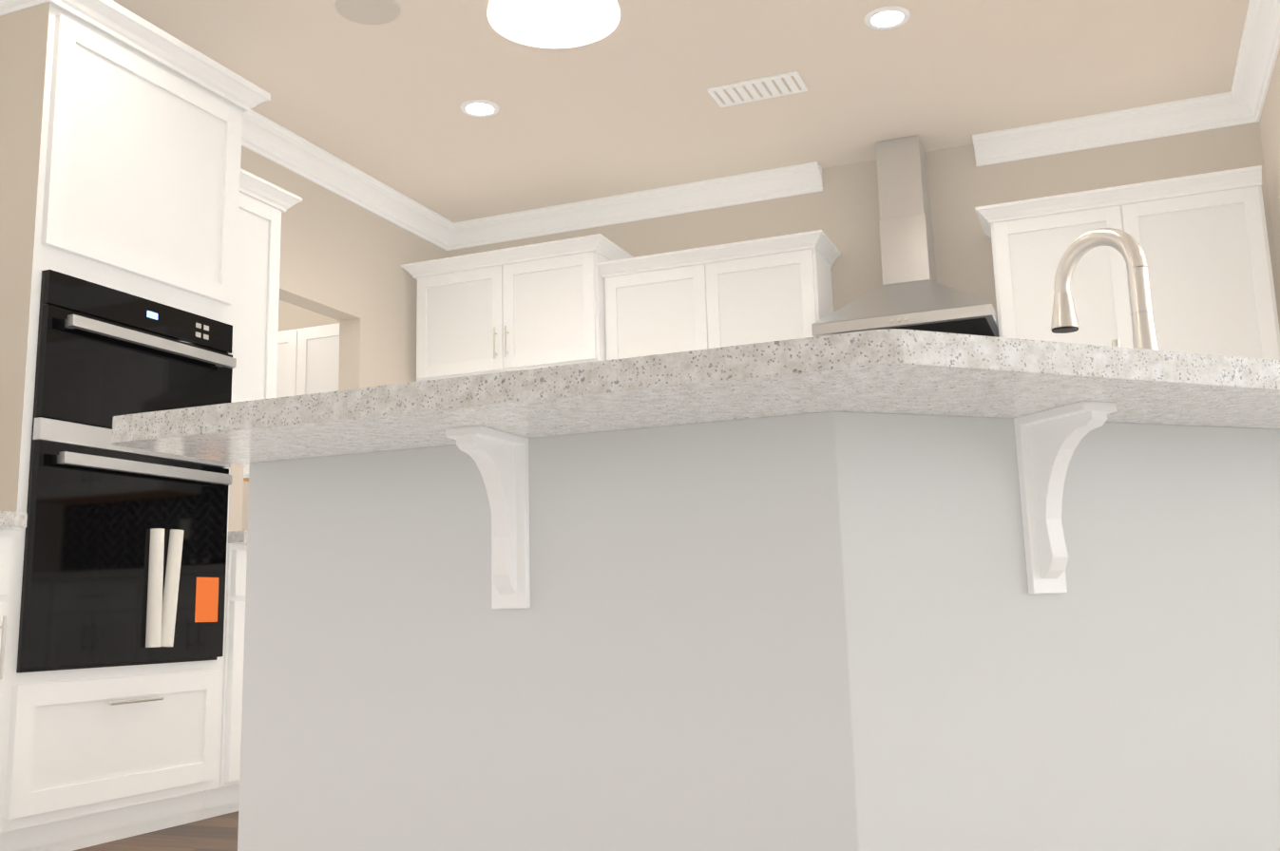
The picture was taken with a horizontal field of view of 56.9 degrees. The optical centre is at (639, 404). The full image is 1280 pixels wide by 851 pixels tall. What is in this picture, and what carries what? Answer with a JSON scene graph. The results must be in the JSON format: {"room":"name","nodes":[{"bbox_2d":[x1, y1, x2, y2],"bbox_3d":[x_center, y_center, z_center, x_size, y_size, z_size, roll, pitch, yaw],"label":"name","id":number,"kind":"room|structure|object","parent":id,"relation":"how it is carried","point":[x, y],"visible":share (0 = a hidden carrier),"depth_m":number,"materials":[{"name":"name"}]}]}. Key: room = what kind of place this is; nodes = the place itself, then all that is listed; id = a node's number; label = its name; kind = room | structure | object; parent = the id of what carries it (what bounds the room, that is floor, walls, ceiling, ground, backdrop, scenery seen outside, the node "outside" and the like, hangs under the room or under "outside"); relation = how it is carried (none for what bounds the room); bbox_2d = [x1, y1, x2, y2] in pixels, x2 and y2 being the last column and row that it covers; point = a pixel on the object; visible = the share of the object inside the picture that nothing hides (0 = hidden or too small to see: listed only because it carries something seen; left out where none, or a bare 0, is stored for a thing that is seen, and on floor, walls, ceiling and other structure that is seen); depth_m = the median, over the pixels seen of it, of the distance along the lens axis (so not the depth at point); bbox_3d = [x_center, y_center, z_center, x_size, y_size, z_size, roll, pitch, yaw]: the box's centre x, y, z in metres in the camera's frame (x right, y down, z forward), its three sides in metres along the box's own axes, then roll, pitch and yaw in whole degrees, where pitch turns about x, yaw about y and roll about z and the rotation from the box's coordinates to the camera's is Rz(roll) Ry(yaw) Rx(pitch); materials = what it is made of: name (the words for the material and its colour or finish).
{"room":"kitchen","nodes":[
{"label":"kitchen","id":0,"kind":"room"},
{"bbox_2d":[73,811,238,850],"bbox_3d":[-3.977,1.025,1.502,22.000,0.060,11.120,-6,-11,21],"label":"floor","id":1,"kind":"structure","parent":0,"point":[218,833],"depth_m":3.43,"materials":[{"name":"brown wood"}]},
{"bbox_2d":[0,529,12,711],"bbox_3d":[-2.015,0.745,2.900,0.656,0.875,0.566,-6,-11,21],"label":"base cabinet","id":2,"kind":"object","parent":1,"relation":"on","point":[6,538],"visible":1,"depth_m":3.08,"materials":[{"name":"white wood"}]},
{"bbox_2d":[0,511,27,529],"bbox_3d":[-2.025,0.295,2.981,0.658,0.040,0.561,-6,-11,21],"label":"countertop","id":3,"kind":"structure","parent":2,"relation":"on","point":[13,520],"depth_m":3.08,"materials":[{"name":"beige stone"}]},
{"bbox_2d":[0,0,270,850],"bbox_3d":[-1.762,0.069,3.675,0.678,2.463,0.940,-6,-11,21],"label":"tall cabinet","id":4,"kind":"object","parent":1,"relation":"on","point":[120,152],"visible":1,"depth_m":3.46,"materials":[{"name":"white wood"}]},
{"bbox_2d":[203,543,247,820],"bbox_3d":[-1.489,0.957,4.177,0.656,0.875,0.557,-6,-11,21],"label":"base cabinet","id":5,"kind":"object","parent":1,"relation":"on","point":[223,799],"visible":0.21,"depth_m":3.85,"materials":[{"name":"white wood"}]},
{"bbox_2d":[228,530,247,544],"bbox_3d":[-1.497,0.508,4.264,0.658,0.040,0.571,-6,-11,21],"label":"countertop","id":6,"kind":"structure","parent":5,"relation":"on","point":[238,537],"depth_m":3.90,"materials":[{"name":"beige stone"}]},
{"bbox_2d":[237,401,1279,850],"bbox_3d":[0.826,0.582,2.418,2.324,0.874,2.364,-6,-11,21],"label":"kitchen island","id":7,"kind":"object","parent":1,"relation":"on","point":[1055,630],"visible":1,"depth_m":1.69,"materials":[{"name":"grey paint"}]},
{"bbox_2d":[111,328,1279,465],"bbox_3d":[0.827,0.120,2.437,2.445,0.040,2.530,-6,-11,21],"label":"island countertop","id":8,"kind":"structure","parent":7,"relation":"on","point":[906,372],"depth_m":1.52,"materials":[{"name":"beige stone"}]},
{"bbox_2d":[1050,228,1159,350],"bbox_3d":[0.878,-0.141,2.234,0.197,0.402,0.192,-6,-11,21],"label":"island faucet","id":9,"kind":"object","parent":8,"relation":"on","point":[1129,249],"visible":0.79,"depth_m":2.21,"materials":[{"name":"silver metal"}]},
{"bbox_2d":[228,145,446,531],"bbox_3d":[-1.800,0.105,4.665,0.120,2.740,3.740,-6,-11,21],"label":"wall","id":10,"kind":"structure","parent":0,"point":[342,260],"depth_m":5.72,"materials":[{"name":"beige paint"}]},
{"bbox_2d":[232,168,302,402],"bbox_3d":[-1.645,-0.403,4.495,0.379,0.933,0.607,-6,-11,21],"label":"upper cabinet","id":11,"kind":"object","parent":10,"relation":"attached to","point":[264,204],"visible":0.19,"depth_m":4.56,"materials":[{"name":"white wood"}]},
{"bbox_2d":[112,0,1249,223],"bbox_3d":[-4.052,-1.731,1.991,22.000,0.060,11.120,-6,-11,21],"label":"ceiling","id":12,"kind":"structure","parent":0,"point":[629,105],"depth_m":4.81,"materials":[{"name":"beige paint"}]},
{"bbox_2d":[335,0,400,24],"bbox_3d":[-0.960,-1.394,4.170,0.224,0.006,0.224,-6,-11,21],"label":"ceiling speaker","id":13,"kind":"object","parent":12,"relation":"attached to","point":[372,11],"visible":1,"depth_m":4.18,"materials":[{"name":"beige plastic"}]},
{"bbox_2d":[459,99,498,116],"bbox_3d":[-0.679,-1.252,5.008,0.164,0.008,0.164,-6,-11,21],"label":"recessed light","id":14,"kind":"object","parent":12,"relation":"in","point":[479,107],"visible":1,"depth_m":5.00,"materials":[{"name":"white"}]},
{"bbox_2d":[487,0,620,48],"bbox_3d":[-0.152,-1.201,1.979,0.211,1.194,0.211,-6,-11,21],"label":"pendant light","id":15,"kind":"object","parent":12,"relation":"hanging from","point":[555,24],"visible":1,"depth_m":1.96,"materials":[{"name":"white glass"}]},
{"bbox_2d":[706,71,807,107],"bbox_3d":[0.487,-1.303,4.897,0.380,0.010,0.180,-6,-11,21],"label":"ceiling vent","id":16,"kind":"object","parent":12,"relation":"in","point":[761,88],"visible":1,"depth_m":4.88,"materials":[{"name":"white metal"}]},
{"bbox_2d":[864,5,910,29],"bbox_3d":[0.907,-1.415,4.334,0.164,0.008,0.164,-6,-11,21],"label":"recessed light","id":17,"kind":"object","parent":12,"relation":"in","point":[887,17],"visible":1,"depth_m":4.33,"materials":[{"name":"white"}]},
{"bbox_2d":[241,121,1279,530],"bbox_3d":[2.131,0.086,5.161,13.200,2.740,0.120,-6,-11,21],"label":"wall","id":18,"kind":"structure","parent":0,"point":[842,209],"depth_m":5.56,"materials":[{"name":"beige paint"}]},
{"bbox_2d":[243,323,339,481],"bbox_3d":[-1.812,0.001,6.531,0.890,0.802,0.365,-6,-11,21],"label":"upper cabinet","id":19,"kind":"object","parent":18,"relation":"attached to","point":[308,360],"visible":0.08,"depth_m":6.41,"materials":[{"name":"white wood"}]},
{"bbox_2d":[401,233,633,382],"bbox_3d":[-0.623,-0.435,6.068,1.130,0.615,0.449,-6,-11,21],"label":"upper cabinet","id":20,"kind":"object","parent":18,"relation":"attached to","point":[533,306],"visible":0.88,"depth_m":5.89,"materials":[{"name":"white wood"}]},
{"bbox_2d":[597,229,840,360],"bbox_3d":[0.393,-0.253,5.657,1.113,0.933,0.379,-6,-11,21],"label":"upper cabinet","id":21,"kind":"object","parent":18,"relation":"attached to","point":[760,291],"visible":0.42,"depth_m":5.57,"materials":[{"name":"white wood"}]},
{"bbox_2d":[241,0,1279,250],"bbox_3d":[-1.415,-1.249,4.608,18.880,0.115,3.965,-6,-11,21],"label":"crown molding","id":22,"kind":"structure","parent":18,"relation":"attached to","point":[1243,101],"depth_m":5.47,"materials":[{"name":"white wood"}]},
{"bbox_2d":[811,134,999,337],"bbox_3d":[1.185,-0.763,5.341,0.764,0.951,0.496,-6,-11,21],"label":"range hood","id":23,"kind":"object","parent":18,"relation":"attached to","point":[910,294],"visible":0.75,"depth_m":5.32,"materials":[{"name":"silver metal"}]},
{"bbox_2d":[974,165,1279,360],"bbox_3d":[2.048,-0.414,5.003,1.107,0.933,0.379,-6,-11,21],"label":"upper cabinet","id":24,"kind":"object","parent":18,"relation":"attached to","point":[1202,239],"visible":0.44,"depth_m":4.85,"materials":[{"name":"white wood"}]},
{"bbox_2d":[1259,47,1279,286],"bbox_3d":[2.457,-0.182,3.703,0.440,2.740,2.380,-6,-11,21],"label":"wall","id":25,"kind":"structure","parent":0,"point":[1270,124],"depth_m":4.82,"materials":[{"name":"beige paint"}]}
]}

